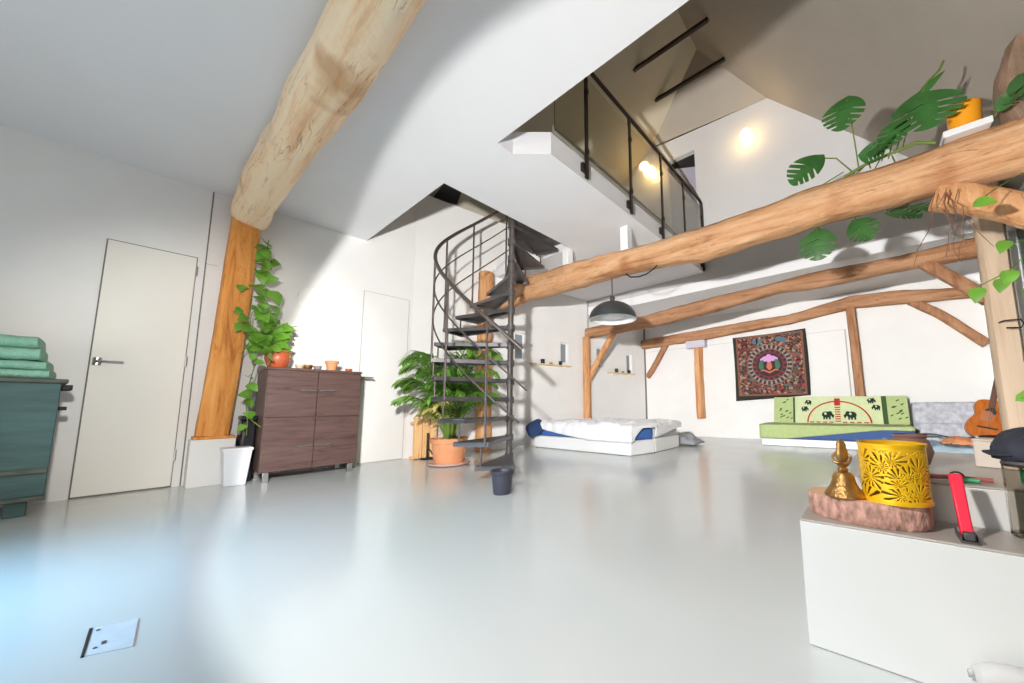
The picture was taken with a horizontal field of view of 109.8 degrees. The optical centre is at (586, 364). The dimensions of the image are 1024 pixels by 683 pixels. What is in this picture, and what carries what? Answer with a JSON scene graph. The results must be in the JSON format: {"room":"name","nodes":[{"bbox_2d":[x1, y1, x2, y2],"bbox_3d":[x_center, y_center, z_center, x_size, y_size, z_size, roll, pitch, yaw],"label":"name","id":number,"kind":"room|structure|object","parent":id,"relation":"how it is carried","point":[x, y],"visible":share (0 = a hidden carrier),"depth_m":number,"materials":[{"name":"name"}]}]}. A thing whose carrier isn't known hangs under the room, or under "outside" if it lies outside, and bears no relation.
{"room":"loft apartment","nodes":[
{"label":"loft apartment","id":0,"kind":"room"},
{"bbox_2d":[0,124,417,507],"bbox_3d":[-4.139,-0.834,2.769,0.200,3.700,5.420,-6,-8,38],"label":"wall","id":1,"kind":"structure","parent":0,"point":[60,204],"depth_m":3.06,"materials":[{"name":"white paint"}]},
{"bbox_2d":[68,238,197,499],"bbox_3d":[-3.738,0.008,2.969,0.084,2.062,0.514,-6,-8,38],"label":"door","id":2,"kind":"structure","parent":1,"relation":"in","point":[129,417],"depth_m":2.95,"materials":[{"name":"beige paint"}]},
{"bbox_2d":[179,192,214,485],"bbox_3d":[-3.572,-0.302,3.253,0.004,2.740,0.008,-6,-8,38],"label":"trim","id":3,"kind":"structure","parent":1,"relation":"attached to","point":[213,192],"depth_m":3.24,"materials":[{"name":"grey paint"}]},
{"bbox_2d":[183,438,235,488],"bbox_3d":[-3.375,0.864,3.173,0.220,0.400,0.280,-6,-8,38],"label":"plinth","id":4,"kind":"object","parent":1,"relation":"attached to","point":[202,465],"depth_m":3.08,"materials":[{"name":"white paint"}]},
{"bbox_2d":[191,434,235,439],"bbox_3d":[-3.369,0.653,3.198,0.228,0.023,0.260,-6,-8,38],"label":"board","id":5,"kind":"object","parent":4,"relation":"on","point":[229,435],"visible":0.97,"depth_m":3.13,"materials":[{"name":"brown wood"}]},
{"bbox_2d":[194,215,260,436],"bbox_3d":[-3.364,-0.510,3.362,0.220,2.333,0.309,-6,-8,38],"label":"timber post","id":6,"kind":"object","parent":5,"relation":"on","point":[214,416],"visible":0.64,"depth_m":3.26,"materials":[{"name":"brown wood"}]},
{"bbox_2d":[297,287,324,309],"bbox_3d":[-3.063,-0.732,3.941,0.017,0.256,0.256,-6,-8,38],"label":"wall lamp","id":7,"kind":"object","parent":1,"relation":"attached to","point":[308,298],"visible":1,"depth_m":3.94,"materials":[{"name":"white"}]},
{"bbox_2d":[357,290,409,463],"bbox_3d":[-2.564,0.147,4.469,0.006,2.102,0.556,-6,-8,38],"label":"door","id":8,"kind":"structure","parent":1,"relation":"in","point":[385,318],"depth_m":4.45,"materials":[{"name":"white paint"}]},
{"bbox_2d":[264,350,290,367],"bbox_3d":[-3.023,-0.047,3.464,0.196,0.178,0.195,-6,-8,38],"label":"pot","id":9,"kind":"object","parent":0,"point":[283,358],"depth_m":3.41,"materials":[{"name":"ceramic"}]},
{"bbox_2d":[0,0,703,300],"bbox_3d":[-0.400,-1.967,2.005,7.180,0.200,8.700,-6,-8,38],"label":"ceiling","id":10,"kind":"structure","parent":0,"point":[186,91],"depth_m":2.41,"materials":[{"name":"white paint"}]},
{"bbox_2d":[230,0,425,229],"bbox_3d":[-0.943,-1.737,1.623,6.054,0.366,0.322,-6,-8,38],"label":"timber beam","id":11,"kind":"structure","parent":10,"relation":"attached to","point":[351,42],"depth_m":2.02,"materials":[{"name":"beige wood"}]},
{"bbox_2d":[552,72,704,270],"bbox_3d":[0.726,-2.212,4.272,0.056,1.179,3.689,-6,-8,38],"label":"balcony railing","id":12,"kind":"object","parent":10,"relation":"attached to","point":[584,120],"visible":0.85,"depth_m":3.84,"materials":[{"name":"brown metal"}]},
{"bbox_2d":[430,436,467,463],"bbox_3d":[-1.595,0.987,4.101,0.410,0.285,0.410,-6,-8,38],"label":"pot","id":13,"kind":"object","parent":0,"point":[443,451],"depth_m":3.95,"materials":[{"name":"ceramic"}]},
{"bbox_2d":[0,436,921,682],"bbox_3d":[0.127,1.017,2.618,7.600,0.120,10.800,-6,-8,38],"label":"floor","id":14,"kind":"structure","parent":0,"point":[683,563],"depth_m":1.37,"materials":[{"name":"grey plastic"}]},
{"bbox_2d":[0,377,72,518],"bbox_3d":[-3.974,0.504,2.054,0.522,0.872,1.050,-5,-8,32],"label":"chest","id":15,"kind":"object","parent":14,"relation":"on","point":[29,407],"visible":1,"depth_m":2.25,"materials":[{"name":"teal paint"}]},
{"bbox_2d":[0,360,55,378],"bbox_3d":[-3.900,0.019,2.182,0.346,0.127,0.686,-6,-8,38],"label":"folded towel","id":16,"kind":"object","parent":15,"relation":"on","point":[8,368],"visible":0.9,"depth_m":2.29,"materials":[{"name":"green fabric"}]},
{"bbox_2d":[0,334,47,361],"bbox_3d":[-3.916,-0.122,2.180,0.346,0.168,0.644,-6,-8,38],"label":"folded towel","id":17,"kind":"object","parent":16,"relation":"on","point":[12,347],"visible":0.89,"depth_m":2.28,"materials":[{"name":"green fabric"}]},
{"bbox_2d":[80,618,137,657],"bbox_3d":[-1.378,0.789,1.028,0.235,0.005,0.096,-6,-8,38],"label":"floor hatch","id":18,"kind":"object","parent":14,"relation":"on","point":[120,635],"visible":1,"depth_m":1.02,"materials":[{"name":"paint"}]},
{"bbox_2d":[219,446,253,486],"bbox_3d":[-3.110,0.894,3.132,0.212,0.325,0.196,-6,-8,38],"label":"waste bin","id":19,"kind":"object","parent":14,"relation":"on","point":[234,461],"visible":1,"depth_m":3.08,"materials":[{"name":"white plastic"}]},
{"bbox_2d":[236,415,257,481],"bbox_3d":[-3.204,0.778,3.320,0.250,0.600,0.104,-6,-8,38],"label":"vase","id":20,"kind":"object","parent":14,"relation":"on","point":[242,439],"visible":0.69,"depth_m":3.26,"materials":[{"name":"black"}]},
{"bbox_2d":[252,366,361,482],"bbox_3d":[-2.840,0.584,3.615,0.498,1.045,0.773,-6,-8,38],"label":"cabinet","id":21,"kind":"object","parent":14,"relation":"on","point":[307,418],"visible":0.98,"depth_m":3.42,"materials":[{"name":"brown wood"}]},
{"bbox_2d":[233,237,296,435],"bbox_3d":[-3.023,-0.300,3.371,0.349,1.900,0.433,-3,-7,16],"label":"pothos","id":22,"kind":"object","parent":21,"relation":"on","point":[272,339],"visible":1,"depth_m":3.38,"materials":[{"name":"plant"}]},
{"bbox_2d":[303,365,312,368],"bbox_3d":[-2.823,0.028,3.579,0.090,0.050,0.090,-6,-8,38],"label":"bowl","id":23,"kind":"object","parent":21,"relation":"on","point":[305,366],"visible":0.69,"depth_m":3.55,"materials":[{"name":"gold metal"}]},
{"bbox_2d":[325,360,338,369],"bbox_3d":[-2.683,0.015,3.725,0.124,0.107,0.123,-6,-8,38],"label":"flowerpot","id":24,"kind":"object","parent":21,"relation":"on","point":[330,365],"visible":0.96,"depth_m":3.69,"materials":[{"name":"ceramic"}]},
{"bbox_2d":[343,376,373,466],"bbox_3d":[-2.652,0.651,4.109,0.210,1.020,0.200,-6,-8,38],"label":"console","id":25,"kind":"object","parent":14,"relation":"on","point":[354,464],"visible":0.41,"depth_m":4.05,"materials":[{"name":"grey metal"}]},
{"bbox_2d":[409,418,436,459],"bbox_3d":[-2.149,0.959,4.650,0.160,0.520,0.290,-6,-8,38],"label":"wooden crate","id":26,"kind":"object","parent":14,"relation":"on","point":[421,427],"visible":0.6,"depth_m":4.56,"materials":[{"name":"brown wood"}]},
{"bbox_2d":[419,433,432,459],"bbox_3d":[-2.020,1.041,4.543,0.120,0.330,0.187,-6,-8,38],"label":"plant stand","id":27,"kind":"object","parent":14,"relation":"on","point":[427,444],"visible":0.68,"depth_m":4.51,"materials":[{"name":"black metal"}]},
{"bbox_2d":[390,341,502,466],"bbox_3d":[-1.629,0.438,4.211,1.227,1.440,0.934,-1,-7,-1],"label":"potted palm","id":28,"kind":"object","parent":14,"relation":"on","point":[444,453],"visible":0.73,"depth_m":4.06,"materials":[{"name":"plant"}]},
{"bbox_2d":[475,270,493,452],"bbox_3d":[-1.550,-0.074,5.358,0.209,2.721,0.187,-6,-8,38],"label":"timber post","id":29,"kind":"object","parent":14,"relation":"on","point":[486,278],"visible":0.44,"depth_m":5.29,"materials":[{"name":"brown wood"}]},
{"bbox_2d":[497,118,1023,309],"bbox_3d":[0.820,-1.236,3.870,5.964,0.458,0.288,-6,-8,38],"label":"timber beam","id":30,"kind":"structure","parent":29,"relation":"attached to","point":[996,153],"depth_m":2.90,"materials":[{"name":"brown wood"}]},
{"bbox_2d":[562,248,572,264],"bbox_3d":[-0.259,-1.403,4.750,0.100,0.288,0.100,-6,-8,38],"label":"support block","id":31,"kind":"object","parent":30,"relation":"on","point":[567,253],"visible":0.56,"depth_m":4.72,"materials":[{"name":"white"}]},
{"bbox_2d":[589,278,636,324],"bbox_3d":[0.301,-0.782,4.211,0.560,0.505,0.560,-6,-8,38],"label":"pendant lamp","id":32,"kind":"object","parent":30,"relation":"hanging from","point":[612,312],"visible":1,"depth_m":4.07,"materials":[{"name":"grey metal"}]},
{"bbox_2d":[620,225,631,250],"bbox_3d":[0.461,-1.478,4.182,0.100,0.288,0.100,-6,-8,38],"label":"support block","id":33,"kind":"object","parent":30,"relation":"on","point":[625,231],"visible":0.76,"depth_m":4.14,"materials":[{"name":"white"}]},
{"bbox_2d":[626,265,657,277],"bbox_3d":[0.588,-1.004,3.882,0.400,0.096,0.044,-6,-8,38],"label":"cable","id":34,"kind":"object","parent":30,"relation":"hanging from","point":[656,265],"visible":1,"depth_m":3.85,"materials":[{"name":"black plastic"}]},
{"bbox_2d":[939,115,993,145],"bbox_3d":[2.594,-1.576,2.435,0.230,0.045,0.200,-6,-8,38],"label":"tray","id":35,"kind":"object","parent":30,"relation":"on","point":[953,134],"visible":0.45,"depth_m":2.37,"materials":[{"name":"white ceramic"}]},
{"bbox_2d":[945,97,982,129],"bbox_3d":[2.600,-1.677,2.440,0.176,0.200,0.176,-6,-8,38],"label":"plant pot","id":36,"kind":"object","parent":35,"relation":"on","point":[971,111],"visible":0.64,"depth_m":2.38,"materials":[{"name":"orange ceramic"}]},
{"bbox_2d":[787,60,1023,266],"bbox_3d":[2.362,-1.367,2.625,1.474,1.492,0.493,-6,-8,38],"label":"monstera plant","id":37,"kind":"object","parent":36,"relation":"in","point":[923,105],"visible":0.91,"depth_m":2.66,"materials":[{"name":"green plant"}]},
{"bbox_2d":[968,173,1023,401],"bbox_3d":[2.379,-0.511,1.953,0.411,1.421,0.729,-6,-8,38],"label":"trailing vine","id":38,"kind":"object","parent":30,"relation":"hanging from","point":[1007,277],"visible":1,"depth_m":1.96,"materials":[{"name":"green plant"}]},
{"bbox_2d":[992,33,1023,124],"bbox_3d":[2.855,-1.818,2.303,0.281,0.569,0.299,-6,-8,38],"label":"timber post","id":39,"kind":"object","parent":30,"relation":"on","point":[1012,63],"visible":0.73,"depth_m":2.26,"materials":[{"name":"brown wood"}]},
{"bbox_2d":[429,210,561,470],"bbox_3d":[-0.847,-0.788,4.114,1.524,3.835,1.820,-6,-8,38],"label":"spiral staircase","id":40,"kind":"structure","parent":14,"relation":"on","point":[522,239],"depth_m":3.89,"materials":[{"name":"metal"}]},
{"bbox_2d":[490,468,513,495],"bbox_3d":[-0.643,0.887,2.688,0.176,0.174,0.176,-6,-8,38],"label":"nursery pot","id":41,"kind":"object","parent":14,"relation":"on","point":[501,477],"visible":1,"depth_m":2.63,"materials":[{"name":"grey plastic"}]},
{"bbox_2d":[535,428,654,455],"bbox_3d":[0.035,1.093,5.280,1.911,0.336,0.582,-7,-9,43],"label":"bed","id":42,"kind":"object","parent":14,"relation":"on","point":[643,443],"visible":0.51,"depth_m":4.86,"materials":[{"name":"white fabric"}]},
{"bbox_2d":[526,419,543,436],"bbox_3d":[-0.826,1.009,5.655,0.311,0.286,0.230,0,-7,-3],"label":"cushion","id":43,"kind":"object","parent":42,"relation":"on","point":[534,428],"visible":0.94,"depth_m":5.57,"materials":[{"name":"blue fabric"}]},
{"bbox_2d":[541,419,656,442],"bbox_3d":[0.039,0.954,5.265,1.966,0.276,0.630,-7,-9,43],"label":"duvet","id":44,"kind":"object","parent":42,"relation":"on","point":[624,431],"visible":0.98,"depth_m":4.86,"materials":[{"name":"white fabric"}]},
{"bbox_2d":[651,427,678,451],"bbox_3d":[0.542,1.145,5.780,1.856,0.336,0.804,-7,-9,44],"label":"bed","id":45,"kind":"object","parent":14,"relation":"on","point":[669,440],"visible":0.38,"depth_m":5.12,"materials":[{"name":"white fabric"}]},
{"bbox_2d":[565,417,680,436],"bbox_3d":[0.542,0.980,5.764,1.912,0.247,0.861,-7,-9,44],"label":"duvet","id":46,"kind":"object","parent":45,"relation":"on","point":[664,426],"visible":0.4,"depth_m":5.25,"materials":[{"name":"white fabric"}]},
{"bbox_2d":[678,433,704,444],"bbox_3d":[1.635,1.206,5.818,0.438,0.161,0.468,-6,-8,38],"label":"blanket","id":47,"kind":"object","parent":14,"relation":"on","point":[687,438],"visible":0.85,"depth_m":5.67,"materials":[{"name":"grey fabric"}]},
{"bbox_2d":[759,396,915,449],"bbox_3d":[3.725,0.852,5.417,1.838,0.755,0.890,-6,-8,38],"label":"sofa","id":48,"kind":"object","parent":14,"relation":"on","point":[818,422],"visible":0.98,"depth_m":5.30,"materials":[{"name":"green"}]},
{"bbox_2d":[759,422,915,438],"bbox_3d":[3.632,0.995,5.278,1.830,0.218,0.581,-6,-8,38],"label":"throw","id":49,"kind":"object","parent":48,"relation":"on","point":[769,430],"depth_m":5.11,"materials":[{"name":"green fabric"}]},
{"bbox_2d":[774,396,910,424],"bbox_3d":[3.921,0.703,5.598,1.710,0.423,0.320,-6,-8,38],"label":"cushion","id":50,"kind":"object","parent":48,"relation":"on","point":[890,410],"depth_m":5.46,"materials":[{"name":"green fabric"}]},
{"bbox_2d":[846,307,865,395],"bbox_3d":[4.336,0.164,5.673,0.152,2.171,0.176,-6,-8,38],"label":"timber post","id":51,"kind":"object","parent":14,"relation":"on","point":[859,387],"visible":0.7,"depth_m":5.65,"materials":[{"name":"brown wood"}]},
{"bbox_2d":[800,504,1023,682],"bbox_3d":[1.250,0.540,0.584,1.513,0.326,0.185,-6,-8,38],"label":"step block","id":52,"kind":"object","parent":14,"relation":"on","point":[931,606],"visible":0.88,"depth_m":0.84,"materials":[{"name":"white paint"}]},
{"bbox_2d":[808,487,934,531],"bbox_3d":[0.775,0.396,0.987,0.162,0.062,0.276,6,-9,-44],"label":"log slice","id":53,"kind":"object","parent":52,"relation":"on","point":[865,512],"visible":0.77,"depth_m":0.92,"materials":[{"name":"brown wood"}]},
{"bbox_2d":[824,439,865,499],"bbox_3d":[0.717,0.287,0.996,0.096,0.157,0.096,-6,-8,38],"label":"bell","id":54,"kind":"object","parent":53,"relation":"on","point":[843,485],"visible":1,"depth_m":0.98,"materials":[{"name":"gold metal"}]},
{"bbox_2d":[856,440,934,507],"bbox_3d":[0.819,0.284,0.949,0.147,0.150,0.147,0,-7,-10],"label":"candle lantern","id":55,"kind":"object","parent":53,"relation":"on","point":[892,479],"visible":0.98,"depth_m":0.90,"materials":[{"name":"gold metal"}]},
{"bbox_2d":[948,473,980,545],"bbox_3d":[0.897,0.339,0.846,0.032,0.141,0.096,-6,-8,38],"label":"stapler","id":56,"kind":"object","parent":52,"relation":"on","point":[966,534],"visible":1,"depth_m":0.85,"materials":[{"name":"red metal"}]},
{"bbox_2d":[982,427,1023,539],"bbox_3d":[1.070,0.277,0.843,0.164,0.260,0.134,-6,-8,38],"label":"glass vase","id":57,"kind":"object","parent":52,"relation":"on","point":[1012,471],"depth_m":0.84,"materials":[{"name":"clear glass"}]},
{"bbox_2d":[852,451,1010,531],"bbox_3d":[1.613,0.527,0.951,1.395,0.428,0.825,-6,-8,38],"label":"step block","id":58,"kind":"object","parent":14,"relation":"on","point":[987,505],"visible":0.07,"depth_m":0.95,"materials":[{"name":"white paint"}]},
{"bbox_2d":[866,437,891,453],"bbox_3d":[1.287,0.347,1.529,0.157,0.066,0.147,-6,-8,38],"label":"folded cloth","id":59,"kind":"object","parent":58,"relation":"on","point":[883,438],"visible":0.05,"depth_m":1.53,"materials":[{"name":"fabric"}]},
{"bbox_2d":[892,433,934,467],"bbox_3d":[1.110,0.293,1.214,0.116,0.108,0.116,-6,-8,38],"label":"clay pot","id":60,"kind":"object","parent":58,"relation":"on","point":[911,437],"visible":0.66,"depth_m":1.18,"materials":[{"name":"brown ceramic"}]},
{"bbox_2d":[930,471,993,483],"bbox_3d":[1.025,0.309,0.976,0.132,0.028,0.049,-6,-8,38],"label":"stick","id":61,"kind":"object","parent":58,"relation":"on","point":[967,479],"visible":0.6,"depth_m":0.96,"materials":[{"name":"red"}]},
{"bbox_2d":[971,437,1000,468],"bbox_3d":[1.363,0.293,1.179,0.084,0.092,0.094,3,-8,-31],"label":"cardboard box","id":62,"kind":"object","parent":58,"relation":"on","point":[982,459],"visible":0.41,"depth_m":1.18,"materials":[{"name":"beige cardboard"}]},
{"bbox_2d":[911,402,974,440],"bbox_3d":[4.892,0.817,4.719,0.823,0.640,0.629,-6,-8,38],"label":"couch section","id":63,"kind":"object","parent":14,"relation":"on","point":[941,418],"visible":0.31,"depth_m":4.77,"materials":[{"name":"grey fabric"}]},
{"bbox_2d":[929,440,973,453],"bbox_3d":[4.391,1.008,4.258,0.850,0.168,0.900,-6,-8,38],"label":"mattress","id":64,"kind":"object","parent":14,"relation":"on","point":[937,446],"visible":0.28,"depth_m":4.02,"materials":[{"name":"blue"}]},
{"bbox_2d":[940,436,972,445],"bbox_3d":[4.194,0.849,3.989,0.310,0.097,0.260,-6,-8,38],"label":"crumpled cloth","id":65,"kind":"object","parent":64,"relation":"on","point":[959,440],"visible":0.84,"depth_m":3.94,"materials":[{"name":"orange fabric"}]},
{"bbox_2d":[919,433,995,437],"bbox_3d":[4.488,0.870,4.310,0.762,0.052,0.140,-6,-8,38],"label":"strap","id":66,"kind":"object","parent":64,"relation":"on","point":[919,433],"visible":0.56,"depth_m":4.21,"materials":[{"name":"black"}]},
{"bbox_2d":[964,379,1001,437],"bbox_3d":[4.925,0.398,4.360,0.463,1.068,0.206,-6,-8,38],"label":"guitar","id":67,"kind":"object","parent":64,"relation":"on","point":[985,420],"visible":0.53,"depth_m":4.32,"materials":[{"name":"orange wood"}]},
{"bbox_2d":[967,662,1023,682],"bbox_3d":[0.940,0.596,0.518,0.504,0.127,0.284,-6,-8,38],"label":"bundle","id":68,"kind":"object","parent":14,"relation":"on","point":[989,672],"visible":1,"depth_m":0.67,"materials":[{"name":"white fabric"}]},
{"bbox_2d":[972,181,1023,430],"bbox_3d":[4.087,-0.553,3.497,0.210,3.101,0.174,-6,-8,38],"label":"timber post","id":69,"kind":"object","parent":14,"relation":"on","point":[1006,344],"visible":0.63,"depth_m":3.43,"materials":[{"name":"beige wood"}]},
{"bbox_2d":[585,237,977,338],"bbox_3d":[2.098,-0.935,5.327,5.345,0.407,0.221,-6,-8,38],"label":"timber beam","id":70,"kind":"structure","parent":69,"relation":"attached to","point":[861,271],"depth_m":4.63,"materials":[{"name":"brown wood"}]},
{"bbox_2d":[918,262,984,305],"bbox_3d":[3.926,-0.898,3.792,0.134,0.620,0.537,5,-9,-39],"label":"brace","id":71,"kind":"object","parent":69,"relation":"attached to","point":[955,280],"visible":0.8,"depth_m":3.79,"materials":[{"name":"brown wood"}]},
{"bbox_2d":[928,183,1023,229],"bbox_3d":[2.843,-0.903,2.221,0.977,0.819,0.178,-6,-8,38],"label":"brace","id":72,"kind":"object","parent":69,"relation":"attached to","point":[1009,209],"visible":0.91,"depth_m":2.34,"materials":[{"name":"brown wood"}]},
{"bbox_2d":[998,318,1023,327],"bbox_3d":[4.018,-0.378,3.353,0.144,0.092,0.113,-6,-8,38],"label":"wire hook","id":73,"kind":"object","parent":69,"relation":"attached to","point":[1018,318],"visible":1,"depth_m":3.31,"materials":[{"name":"black metal"}]},
{"bbox_2d":[406,195,645,458],"bbox_3d":[-0.558,-0.435,6.609,5.172,3.700,0.198,5,-9,-42],"label":"wall","id":74,"kind":"structure","parent":0,"point":[553,392],"depth_m":5.88,"materials":[{"name":"white paint"}]},
{"bbox_2d":[515,333,523,359],"bbox_3d":[-1.164,-0.304,5.975,0.207,0.450,0.030,5,-9,-42],"label":"window","id":75,"kind":"structure","parent":74,"relation":"in","point":[519,338],"depth_m":6.00,"materials":[{"name":"white"}]},
{"bbox_2d":[529,363,571,368],"bbox_3d":[-0.632,0.021,6.275,0.860,0.050,0.097,5,-9,-42],"label":"wall shelf","id":76,"kind":"object","parent":74,"relation":"attached to","point":[535,364],"visible":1,"depth_m":6.25,"materials":[{"name":"brown wood"}]},
{"bbox_2d":[561,343,566,362],"bbox_3d":[-0.460,-0.214,6.616,0.197,0.380,0.030,5,-9,-42],"label":"window","id":77,"kind":"structure","parent":74,"relation":"in","point":[563,345],"depth_m":6.64,"materials":[{"name":"white glass"}]},
{"bbox_2d":[582,337,590,418],"bbox_3d":[-0.003,0.267,6.783,0.135,1.612,0.125,-6,-8,38],"label":"timber post","id":78,"kind":"object","parent":74,"relation":"attached to","point":[586,340],"visible":0.94,"depth_m":6.73,"materials":[{"name":"brown wood"}]},
{"bbox_2d":[590,333,616,380],"bbox_3d":[0.275,-0.173,6.704,0.700,0.918,0.121,-6,-8,38],"label":"brace","id":79,"kind":"object","parent":78,"relation":"attached to","point":[611,336],"visible":0.87,"depth_m":6.67,"materials":[{"name":"brown wood"}]},
{"bbox_2d":[587,301,588,327],"bbox_3d":[0.018,-0.959,7.061,0.018,0.630,0.035,-6,-8,38],"label":"trim","id":80,"kind":"structure","parent":74,"relation":"attached to","point":[587,301],"depth_m":7.05,"materials":[{"name":"grey"}]},
{"bbox_2d":[596,347,600,367],"bbox_3d":[0.214,-0.141,7.232,0.187,0.420,0.030,5,-9,-42],"label":"window","id":81,"kind":"structure","parent":74,"relation":"in","point":[597,349],"depth_m":7.25,"materials":[{"name":"white"}]},
{"bbox_2d":[607,372,635,375],"bbox_3d":[0.743,0.204,7.527,0.790,0.050,0.097,5,-9,-42],"label":"wall shelf","id":82,"kind":"object","parent":74,"relation":"attached to","point":[611,373],"visible":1,"depth_m":7.45,"materials":[{"name":"brown wood"}]},
{"bbox_2d":[626,354,630,369],"bbox_3d":[0.888,-0.021,7.843,0.197,0.415,0.030,5,-9,-42],"label":"window","id":83,"kind":"structure","parent":74,"relation":"in","point":[627,355],"depth_m":7.88,"materials":[{"name":"white"}]},
{"bbox_2d":[429,10,695,224],"bbox_3d":[-0.796,-3.729,5.015,3.509,2.534,5.000,-6,-8,38],"label":"ceiling","id":84,"kind":"structure","parent":0,"point":[637,92],"depth_m":5.42,"materials":[{"name":"grey paint"}]},
{"bbox_2d":[434,184,460,203],"bbox_3d":[-2.174,-2.574,5.410,0.288,0.209,0.450,-6,-8,38],"label":"window","id":85,"kind":"structure","parent":84,"relation":"attached to","point":[446,193],"depth_m":5.41,"materials":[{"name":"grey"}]},
{"bbox_2d":[633,17,707,72],"bbox_3d":[1.135,-4.448,4.959,1.120,0.050,0.050,-6,-8,38],"label":"bar","id":86,"kind":"object","parent":84,"relation":"attached to","point":[704,21],"visible":1,"depth_m":4.91,"materials":[{"name":"brown metal"}]},
{"bbox_2d":[655,56,724,101],"bbox_3d":[1.559,-4.392,5.488,1.120,0.050,0.050,-6,-8,38],"label":"bar","id":87,"kind":"object","parent":84,"relation":"attached to","point":[721,60],"visible":1,"depth_m":5.44,"materials":[{"name":"brown metal"}]},
{"bbox_2d":[653,49,765,146],"bbox_3d":[1.789,-4.405,5.766,1.920,0.994,0.637,-6,-8,38],"label":"ceiling","id":88,"kind":"structure","parent":0,"point":[716,94],"depth_m":5.68,"materials":[{"name":"white paint"}]},
{"bbox_2d":[589,98,971,306],"bbox_3d":[2.003,-2.609,5.767,6.440,2.840,0.140,-6,-8,38],"label":"wall","id":89,"kind":"structure","parent":0,"point":[734,177],"depth_m":5.22,"materials":[{"name":"grey paint"}]},
{"bbox_2d":[669,154,696,235],"bbox_3d":[1.668,-2.618,6.040,0.480,1.950,0.112,-6,-8,38],"label":"door","id":90,"kind":"structure","parent":89,"relation":"in","point":[685,167],"depth_m":6.06,"materials":[{"name":"grey paint"}]},
{"bbox_2d":[739,128,752,143],"bbox_3d":[2.395,-3.430,5.328,0.190,0.190,0.230,-6,-8,38],"label":"wall lamp","id":91,"kind":"object","parent":89,"relation":"attached to","point":[745,136],"visible":1,"depth_m":5.26,"materials":[{"name":"white"}]},
{"bbox_2d":[588,219,1016,321],"bbox_3d":[2.702,-1.210,6.145,6.040,0.150,1.870,-6,-8,38],"label":"ceiling","id":92,"kind":"structure","parent":0,"point":[643,305],"depth_m":5.18,"materials":[{"name":"white paint"}]},
{"bbox_2d":[645,272,993,438],"bbox_3d":[3.425,0.067,6.601,5.800,2.600,0.150,-6,-8,38],"label":"wall","id":93,"kind":"structure","parent":0,"point":[906,350],"depth_m":5.89,"materials":[{"name":"white paint"}]},
{"bbox_2d":[643,329,647,418],"bbox_3d":[1.342,0.340,8.117,0.034,2.460,0.004,-1,-7,3],"label":"trim","id":94,"kind":"structure","parent":93,"relation":"attached to","point":[643,329],"depth_m":8.12,"materials":[{"name":"grey"}]},
{"bbox_2d":[694,347,705,418],"bbox_3d":[2.316,0.369,7.270,0.156,1.446,0.261,-6,-8,38],"label":"timber post","id":95,"kind":"object","parent":93,"relation":"attached to","point":[698,351],"visible":1,"depth_m":7.18,"materials":[{"name":"brown wood"}]},
{"bbox_2d":[686,339,707,349],"bbox_3d":[2.274,-0.419,7.360,0.400,0.150,0.179,-6,-8,38],"label":"capital","id":96,"kind":"object","parent":95,"relation":"on","point":[702,343],"visible":0.97,"depth_m":7.28,"materials":[{"name":"grey paint"}]},
{"bbox_2d":[733,328,810,400],"bbox_3d":[3.354,0.031,6.517,1.247,1.247,0.028,-6,-8,38],"label":"tapestry","id":97,"kind":"object","parent":93,"relation":"attached to","point":[767,366],"visible":0.98,"depth_m":6.49,"materials":[{"name":"multicoloured fabric"}]},
{"bbox_2d":[641,288,968,348],"bbox_3d":[3.353,-0.794,6.540,5.310,0.456,0.186,-6,-8,38],"label":"timber beam","id":98,"kind":"structure","parent":93,"relation":"attached to","point":[897,297],"depth_m":6.00,"materials":[{"name":"brown wood"}]},
{"bbox_2d":[645,346,667,378],"bbox_3d":[1.558,-0.085,7.914,0.576,0.766,0.125,-6,-8,38],"label":"brace","id":99,"kind":"object","parent":98,"relation":"attached to","point":[663,349],"visible":0.96,"depth_m":7.86,"materials":[{"name":"brown wood"}]},
{"bbox_2d":[907,301,988,346],"bbox_3d":[5.162,-0.627,5.085,0.795,0.826,0.136,-6,-8,38],"label":"brace","id":100,"kind":"object","parent":98,"relation":"attached to","point":[953,322],"visible":0.96,"depth_m":5.01,"materials":[{"name":"brown wood"}]},
{"bbox_2d":[844,329,851,395],"bbox_3d":[4.291,0.184,5.796,0.020,1.560,0.006,-6,-8,38],"label":"trim","id":101,"kind":"structure","parent":93,"relation":"attached to","point":[844,329],"depth_m":5.82,"materials":[{"name":"grey"}]},
{"bbox_2d":[677,0,1023,189],"bbox_3d":[1.952,-3.279,2.769,3.490,3.975,5.000,-6,-8,38],"label":"ceiling","id":102,"kind":"structure","parent":0,"point":[803,56],"depth_m":3.50,"materials":[{"name":"white paint"}]},
{"bbox_2d":[979,272,997,400],"bbox_3d":[3.901,-0.693,2.703,0.200,3.200,5.750,-6,-8,38],"label":"wall","id":103,"kind":"structure","parent":0,"point":[979,272],"depth_m":4.88,"materials":[{"name":"white paint"}]},
{"bbox_2d":[1007,183,1023,342],"bbox_3d":[4.373,-0.640,3.425,0.120,2.250,0.970,-6,-8,38],"label":"window","id":104,"kind":"structure","parent":103,"relation":"in","point":[1016,252],"depth_m":3.73,"materials":[{"name":"white"}]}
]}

